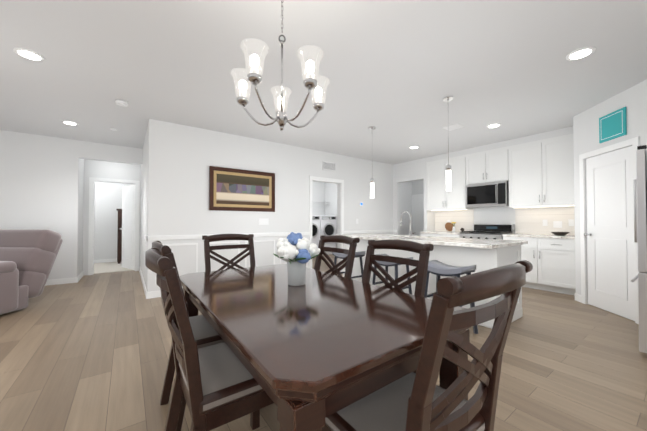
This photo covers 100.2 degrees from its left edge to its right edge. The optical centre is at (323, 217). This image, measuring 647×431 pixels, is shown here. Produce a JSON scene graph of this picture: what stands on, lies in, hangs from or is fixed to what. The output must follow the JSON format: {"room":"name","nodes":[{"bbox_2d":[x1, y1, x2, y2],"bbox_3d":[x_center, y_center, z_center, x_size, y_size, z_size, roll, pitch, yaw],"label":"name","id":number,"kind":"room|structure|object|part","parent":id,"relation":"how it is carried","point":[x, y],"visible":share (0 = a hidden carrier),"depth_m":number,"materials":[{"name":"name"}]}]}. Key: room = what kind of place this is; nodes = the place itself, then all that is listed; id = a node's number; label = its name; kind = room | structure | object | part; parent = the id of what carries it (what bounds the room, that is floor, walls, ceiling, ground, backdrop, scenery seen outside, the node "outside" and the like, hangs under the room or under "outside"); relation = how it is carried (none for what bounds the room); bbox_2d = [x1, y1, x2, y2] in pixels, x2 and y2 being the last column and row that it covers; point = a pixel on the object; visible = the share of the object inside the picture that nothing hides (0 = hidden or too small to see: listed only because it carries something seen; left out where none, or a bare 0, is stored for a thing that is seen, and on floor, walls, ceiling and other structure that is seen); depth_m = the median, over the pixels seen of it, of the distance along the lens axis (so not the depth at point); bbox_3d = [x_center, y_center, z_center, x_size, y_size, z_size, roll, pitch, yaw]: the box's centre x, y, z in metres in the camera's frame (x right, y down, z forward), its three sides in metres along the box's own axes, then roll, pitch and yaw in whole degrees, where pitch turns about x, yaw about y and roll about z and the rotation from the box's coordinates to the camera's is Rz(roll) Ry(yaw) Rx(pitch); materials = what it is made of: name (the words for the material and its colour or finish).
{"room":"dining room","nodes":[
{"label":"dining room","id":0,"kind":"room"},
{"bbox_2d":[0,130,142,279],"bbox_3d":[-6.827,-0.150,3.634,7.290,2.700,0.120,1,-1,-36],"label":"wall","id":1,"kind":"structure","parent":0,"point":[39,181],"depth_m":4.91,"materials":[{"name":"white paint"}]},
{"bbox_2d":[45,258,580,301],"bbox_3d":[-3.257,1.179,5.599,13.783,0.100,6.948,0,-1,-6],"label":"baseboard","id":2,"kind":"structure","parent":1,"relation":"attached to","point":[152,294],"depth_m":4.95,"materials":[{"name":"white wood"}]},
{"bbox_2d":[78,159,140,275],"bbox_3d":[-5.479,-0.128,5.181,3.290,2.700,0.800,1,-1,-36],"label":"wall","id":3,"kind":"structure","parent":0,"point":[103,169],"depth_m":5.83,"materials":[{"name":"white paint"}]},
{"bbox_2d":[88,177,139,274],"bbox_3d":[-4.688,0.181,6.086,0.900,2.110,0.018,1,-1,-36],"label":"door frame","id":4,"kind":"structure","parent":3,"relation":"attached to","point":[92,180],"depth_m":5.92,"materials":[{"name":"white wood"}]},
{"bbox_2d":[120,185,134,269],"bbox_3d":[-4.784,0.225,6.615,0.335,2.022,0.712,1,-1,-36],"label":"door","id":5,"kind":"structure","parent":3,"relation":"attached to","point":[128,227],"depth_m":6.60,"materials":[{"name":"white wood"}]},
{"bbox_2d":[94,181,134,259],"bbox_3d":[-6.883,-0.099,7.115,3.530,2.700,0.120,1,-1,-36],"label":"wall","id":6,"kind":"structure","parent":0,"point":[108,199],"depth_m":7.60,"materials":[{"name":"white paint"}]},
{"bbox_2d":[140,126,147,288],"bbox_3d":[-4.058,-0.114,6.126,0.120,2.700,4.800,1,-1,-36],"label":"wall","id":7,"kind":"structure","parent":0,"point":[144,206],"depth_m":4.98,"materials":[{"name":"white paint"}]},
{"bbox_2d":[147,119,393,291],"bbox_3d":[-0.292,-0.118,5.798,5.830,2.700,0.157,1,-1,-36],"label":"wall","id":8,"kind":"structure","parent":0,"point":[182,159],"depth_m":4.84,"materials":[{"name":"white paint"}]},
{"bbox_3d":[-1.433,-0.494,4.899,1.200,0.745,0.035,1,-1,-36],"label":"picture frame","id":9,"kind":"part","parent":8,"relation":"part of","materials":[{"name":"brown wood"}]},
{"bbox_2d":[259,218,268,224],"bbox_3d":[-1.134,0.072,5.126,0.200,0.120,0.006,1,-1,-36],"label":"switch plate","id":10,"kind":"object","parent":8,"relation":"attached to","point":[263,221],"depth_m":5.12,"materials":[{"name":"white plastic"}]},
{"bbox_2d":[144,230,396,283],"bbox_3d":[-0.482,0.665,5.826,5.612,0.735,0.630,1,-1,-36],"label":"trim","id":11,"kind":"structure","parent":8,"relation":"attached to","point":[166,237],"depth_m":4.76,"materials":[{"name":"white wood"}]},
{"bbox_2d":[322,161,335,170],"bbox_3d":[0.129,-1.160,6.059,0.380,0.190,0.013,1,-1,-36],"label":"wall air vent","id":12,"kind":"object","parent":8,"relation":"attached to","point":[327,165],"visible":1,"depth_m":6.05,"materials":[{"name":"white plastic"}]},
{"bbox_2d":[312,181,324,214],"bbox_3d":[-2.253,-0.076,8.685,5.810,2.700,0.120,1,-1,-36],"label":"wall","id":13,"kind":"structure","parent":0,"point":[323,192],"depth_m":10.12,"materials":[{"name":"white paint"}]},
{"bbox_2d":[0,254,646,430],"bbox_3d":[-0.999,1.218,2.828,16.200,0.060,14.300,1,-1,-36],"label":"floor","id":14,"kind":"structure","parent":0,"point":[88,353],"depth_m":2.16,"materials":[{"name":"brown wood"}]},
{"bbox_2d":[0,229,62,314],"bbox_3d":[-4.821,0.655,3.426,1.990,1.043,1.358,0,-1,5],"label":"recliner sofa","id":15,"kind":"object","parent":14,"relation":"on","point":[27,258],"visible":1,"depth_m":3.65,"materials":[{"name":"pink fabric"}]},
{"bbox_2d":[94,262,132,273],"bbox_3d":[-6.281,1.235,6.265,3.290,0.008,1.930,1,-1,-36],"label":"floor carpet","id":16,"kind":"object","parent":14,"relation":"on","point":[107,267],"depth_m":6.60,"materials":[{"name":"beige carpet"}]},
{"bbox_2d":[116,209,121,263],"bbox_3d":[-5.566,0.509,7.652,0.465,1.500,0.523,1,-1,-36],"label":"dresser","id":17,"kind":"object","parent":16,"relation":"on","point":[119,248],"visible":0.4,"depth_m":7.37,"materials":[{"name":"brown wood"}]},
{"bbox_2d":[152,241,223,430],"bbox_3d":[-0.730,0.655,1.672,0.565,1.039,0.460,1,-1,-36],"label":"chair","id":18,"kind":"object","parent":14,"relation":"on","point":[205,333],"visible":0.17,"depth_m":1.55,"materials":[{"name":"brown wood"}]},
{"bbox_2d":[145,247,273,430],"bbox_3d":[-0.469,0.648,1.219,0.565,1.039,0.460,1,-1,-36],"label":"chair","id":19,"kind":"object","parent":14,"relation":"on","point":[217,385],"visible":0.88,"depth_m":1.04,"materials":[{"name":"brown wood"}]},
{"bbox_2d":[202,234,255,271],"bbox_3d":[-0.731,0.664,2.298,0.460,1.039,0.565,1,-1,-36],"label":"chair","id":20,"kind":"object","parent":14,"relation":"on","point":[208,248],"visible":0.33,"depth_m":2.47,"materials":[{"name":"brown wood"}]},
{"bbox_2d":[312,215,319,247],"bbox_3d":[-0.591,0.598,9.314,0.690,1.370,0.780,1,-1,-36],"label":"washer","id":21,"kind":"object","parent":14,"relation":"on","point":[315,229],"visible":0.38,"depth_m":9.11,"materials":[{"name":"white metal"}]},
{"bbox_2d":[179,264,470,430],"bbox_3d":[-0.198,0.789,1.562,0.940,0.760,1.700,1,-1,-36],"label":"dining table","id":22,"kind":"object","parent":14,"relation":"on","point":[315,350],"visible":0.75,"depth_m":0.98,"materials":[{"name":"brown wood"}]},
{"bbox_2d":[274,232,320,285],"bbox_3d":[-0.161,0.249,1.674,0.308,0.322,0.280,1,-1,-36],"label":"vase","id":23,"kind":"object","parent":22,"relation":"on","point":[299,249],"visible":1,"depth_m":1.64,"materials":[{"name":"white ceramic"}]},
{"bbox_2d":[309,176,343,271],"bbox_3d":[0.050,0.175,6.054,0.950,2.120,0.138,1,-1,-36],"label":"door frame","id":24,"kind":"structure","parent":14,"relation":"on","point":[340,183],"depth_m":6.24,"materials":[{"name":"white wood"}]},
{"bbox_2d":[320,215,335,254],"bbox_3d":[-0.016,0.605,9.731,0.690,1.370,0.780,1,-1,-36],"label":"dryer","id":25,"kind":"object","parent":14,"relation":"on","point":[327,225],"visible":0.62,"depth_m":9.42,"materials":[{"name":"white metal"}]},
{"bbox_2d":[314,235,359,278],"bbox_3d":[-0.072,0.660,2.050,0.565,1.039,0.460,1,-1,-36],"label":"chair","id":26,"kind":"object","parent":14,"relation":"on","point":[347,261],"visible":0.21,"depth_m":2.16,"materials":[{"name":"brown wood"}]},
{"bbox_2d":[332,251,365,278],"bbox_3d":[0.380,0.856,4.169,0.348,0.707,0.478,1,-1,-36],"label":"stool","id":27,"kind":"object","parent":14,"relation":"on","point":[361,254],"visible":0.29,"depth_m":4.08,"materials":[{"name":"grey"}]},
{"bbox_2d":[372,254,412,293],"bbox_3d":[0.874,0.846,3.489,0.348,0.707,0.478,1,-1,-36],"label":"stool","id":28,"kind":"object","parent":14,"relation":"on","point":[384,263],"visible":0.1,"depth_m":3.40,"materials":[{"name":"grey"}]},
{"bbox_2d":[362,239,433,373],"bbox_3d":[0.255,0.652,1.498,0.565,1.039,0.460,1,-1,-36],"label":"chair","id":29,"kind":"object","parent":14,"relation":"on","point":[421,263],"visible":0.27,"depth_m":1.60,"materials":[{"name":"brown wood"}]},
{"bbox_2d":[322,260,532,430],"bbox_3d":[0.302,0.643,0.892,0.460,1.039,0.565,1,-1,-36],"label":"chair","id":30,"kind":"object","parent":14,"relation":"on","point":[420,400],"visible":0.94,"depth_m":0.69,"materials":[{"name":"brown wood"}]},
{"bbox_2d":[343,235,525,328],"bbox_3d":[1.345,0.768,4.055,0.805,0.878,2.524,1,-1,-36],"label":"kitchen island","id":31,"kind":"object","parent":14,"relation":"on","point":[484,254],"depth_m":3.24,"materials":[{"name":"white wood"}]},
{"bbox_2d":[420,234,459,237],"bbox_3d":[2.790,0.799,6.142,0.614,0.875,0.932,1,-1,-36],"label":"base cabinet","id":32,"kind":"object","parent":14,"relation":"on","point":[437,235],"depth_m":5.89,"materials":[{"name":"white stone"}]},
{"bbox_2d":[445,222,455,231],"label":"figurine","id":33,"kind":"object","parent":32,"relation":"on","point":[449,226],"depth_m":6.29,"materials":[{"name":"brown plastic"}]},
{"bbox_2d":[424,260,477,333],"bbox_3d":[1.320,0.837,2.874,0.348,0.707,0.478,1,-1,-36],"label":"stool","id":34,"kind":"object","parent":14,"relation":"on","point":[437,268],"visible":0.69,"depth_m":2.80,"materials":[{"name":"grey fabric"}]},
{"bbox_2d":[460,224,513,239],"bbox_3d":[3.248,0.676,5.413,0.680,1.100,0.768,1,-1,-36],"label":"range","id":35,"kind":"object","parent":14,"relation":"on","point":[488,231],"visible":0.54,"depth_m":5.39,"materials":[{"name":"silver metal"}]},
{"bbox_2d":[502,234,575,294],"bbox_3d":[3.830,0.778,4.710,0.614,0.875,1.032,1,-1,-36],"label":"base cabinet","id":36,"kind":"object","parent":14,"relation":"on","point":[547,254],"depth_m":4.42,"materials":[{"name":"white wood"}]},
{"bbox_2d":[551,232,569,235],"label":"bowl","id":37,"kind":"object","parent":36,"relation":"on","point":[555,233],"depth_m":4.46,"materials":[{"name":"black ceramic"}]},
{"bbox_2d":[631,145,646,352],"bbox_3d":[3.274,0.282,2.268,0.900,1.795,0.871,1,-1,-36],"label":"refrigerator","id":38,"kind":"object","parent":14,"relation":"on","point":[640,206],"visible":1,"depth_m":2.30,"materials":[{"name":"silver metal"}]},
{"bbox_2d":[0,0,646,164],"bbox_3d":[-0.999,-1.552,2.869,16.200,0.080,14.300,1,-1,-36],"label":"ceiling","id":39,"kind":"structure","parent":0,"point":[395,72],"depth_m":2.73,"materials":[{"name":"white paint"}]},
{"bbox_2d":[13,48,44,60],"bbox_3d":[-2.730,-1.512,2.513,0.204,0.010,0.204,1,-1,-36],"label":"recessed light","id":40,"kind":"object","parent":39,"relation":"in","point":[29,54],"visible":1,"depth_m":2.50,"materials":[{"name":"white"}]},
{"bbox_2d":[61,120,78,124],"bbox_3d":[-3.974,-1.486,4.242,0.204,0.010,0.204,1,-1,-36],"label":"recessed light","id":41,"kind":"object","parent":39,"relation":"in","point":[69,122],"visible":0.98,"depth_m":4.21,"materials":[{"name":"white plastic"}]},
{"bbox_2d":[115,99,128,106],"bbox_3d":[-2.608,-1.479,3.503,0.138,0.046,0.138,1,-1,-45],"label":"smoke detector","id":42,"kind":"object","parent":39,"relation":"attached to","point":[119,102],"depth_m":3.47,"materials":[{"name":"white plastic"}]},
{"bbox_2d":[230,0,329,130],"bbox_3d":[-0.226,-1.020,1.581,0.593,1.020,0.596,1,-1,-36],"label":"chandelier","id":43,"kind":"object","parent":39,"relation":"hanging from","point":[255,61],"visible":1,"depth_m":1.55,"materials":[{"name":"white glass"}]},
{"bbox_2d":[368,126,375,198],"bbox_3d":[0.798,-0.902,4.436,0.120,1.170,0.120,1,-1,-36],"label":"pendant light","id":44,"kind":"object","parent":39,"relation":"hanging from","point":[371,180],"visible":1,"depth_m":4.40,"materials":[{"name":"white glass"}]},
{"bbox_2d":[443,96,452,190],"bbox_3d":[1.562,-0.918,3.384,0.120,1.170,0.120,1,-1,-36],"label":"pendant light","id":45,"kind":"object","parent":39,"relation":"hanging from","point":[448,166],"visible":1,"depth_m":3.36,"materials":[{"name":"white glass"}]},
{"bbox_2d":[442,123,463,130],"bbox_3d":[2.120,-1.482,4.428,0.240,0.012,0.240,1,-1,-36],"label":"ceiling vent","id":46,"kind":"object","parent":39,"relation":"in","point":[454,126],"visible":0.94,"depth_m":4.42,"materials":[{"name":"white plastic"}]},
{"bbox_2d":[486,123,500,127],"bbox_3d":[2.747,-1.484,4.365,0.204,0.010,0.204,1,-1,-36],"label":"recessed light","id":47,"kind":"object","parent":39,"relation":"in","point":[494,125],"visible":0.96,"depth_m":4.34,"materials":[{"name":"white"}]},
{"bbox_2d":[566,46,595,60],"bbox_3d":[2.372,-1.512,2.498,0.204,0.010,0.204,1,-1,-36],"label":"recessed light","id":48,"kind":"object","parent":39,"relation":"in","point":[580,53],"visible":1,"depth_m":2.48,"materials":[{"name":"white"}]},
{"bbox_2d":[325,183,337,247],"bbox_3d":[1.083,-0.072,8.951,0.100,2.700,3.330,1,-1,-36],"label":"wall","id":49,"kind":"structure","parent":0,"point":[330,188],"depth_m":9.96,"materials":[{"name":"white paint"}]},
{"bbox_2d":[400,181,411,234],"bbox_3d":[2.285,-0.068,9.218,2.160,2.700,0.150,1,-1,-36],"label":"wall","id":50,"kind":"structure","parent":0,"point":[405,187],"depth_m":9.59,"materials":[{"name":"white paint"}]},
{"bbox_2d":[411,179,423,235],"bbox_3d":[3.867,-0.072,8.976,0.165,2.700,2.700,1,-1,-36],"label":"wall","id":51,"kind":"structure","parent":0,"point":[412,198],"depth_m":9.58,"materials":[{"name":"white paint"}]},
{"bbox_2d":[393,126,572,234],"bbox_3d":[3.191,-0.116,5.946,0.460,2.700,3.770,1,-1,-36],"label":"wall","id":52,"kind":"structure","parent":0,"point":[413,170],"depth_m":6.07,"materials":[{"name":"white paint"}]},
{"bbox_2d":[427,155,473,209],"bbox_3d":[2.897,-0.762,6.247,0.344,1.160,0.926,1,-1,-36],"label":"upper cabinet","id":53,"kind":"object","parent":52,"relation":"attached to","point":[438,198],"depth_m":6.15,"materials":[{"name":"white wood"}]},
{"bbox_2d":[463,147,506,185],"bbox_3d":[3.404,-1.027,5.552,0.344,0.650,0.792,1,-1,-36],"label":"upper cabinet","id":54,"kind":"object","parent":52,"relation":"attached to","point":[487,166],"depth_m":5.45,"materials":[{"name":"white wood"}]},
{"bbox_2d":[465,181,508,207],"bbox_3d":[3.370,-0.460,5.519,0.429,0.475,0.770,1,-1,-36],"label":"microwave","id":55,"kind":"object","parent":54,"relation":"attached to","point":[489,194],"visible":0.88,"depth_m":5.37,"materials":[{"name":"silver metal"}]},
{"bbox_2d":[507,134,573,207],"bbox_3d":[3.941,-0.783,4.810,0.344,1.160,1.026,1,-1,-36],"label":"upper cabinet","id":56,"kind":"object","parent":52,"relation":"attached to","point":[539,173],"depth_m":4.71,"materials":[{"name":"white wood"}]},
{"bbox_2d":[553,221,561,227],"bbox_3d":[4.145,0.117,4.788,0.007,0.114,0.120,1,-1,-36],"label":"electrical outlet plate","id":57,"kind":"object","parent":52,"relation":"attached to","point":[557,224],"depth_m":4.79,"materials":[{"name":"white plastic"}]},
{"bbox_2d":[568,219,573,225],"bbox_3d":[4.251,0.085,4.643,0.007,0.114,0.070,1,-1,-36],"label":"electrical outlet plate","id":58,"kind":"object","parent":52,"relation":"attached to","point":[570,221],"depth_m":4.64,"materials":[{"name":"white plastic"}]},
{"bbox_2d":[573,79,646,303],"bbox_3d":[3.601,-0.162,2.846,3.440,2.700,1.730,1,-1,-36],"label":"wall","id":59,"kind":"structure","parent":0,"point":[633,100],"depth_m":3.61,"materials":[{"name":"white paint"}]},
{"bbox_2d":[579,136,639,323],"bbox_3d":[3.578,0.146,3.386,0.536,2.100,0.564,1,-1,-36],"label":"door","id":60,"kind":"structure","parent":59,"relation":"attached to","point":[612,268],"depth_m":3.41,"materials":[{"name":"white wood"}]},
{"bbox_2d":[599,107,626,142],"bbox_3d":[3.577,-1.139,3.355,0.019,0.330,0.360,0,-1,9],"label":"sign","id":61,"kind":"object","parent":59,"relation":"attached to","point":[612,125],"visible":0.98,"depth_m":3.33,"materials":[{"name":"teal"}]}
]}

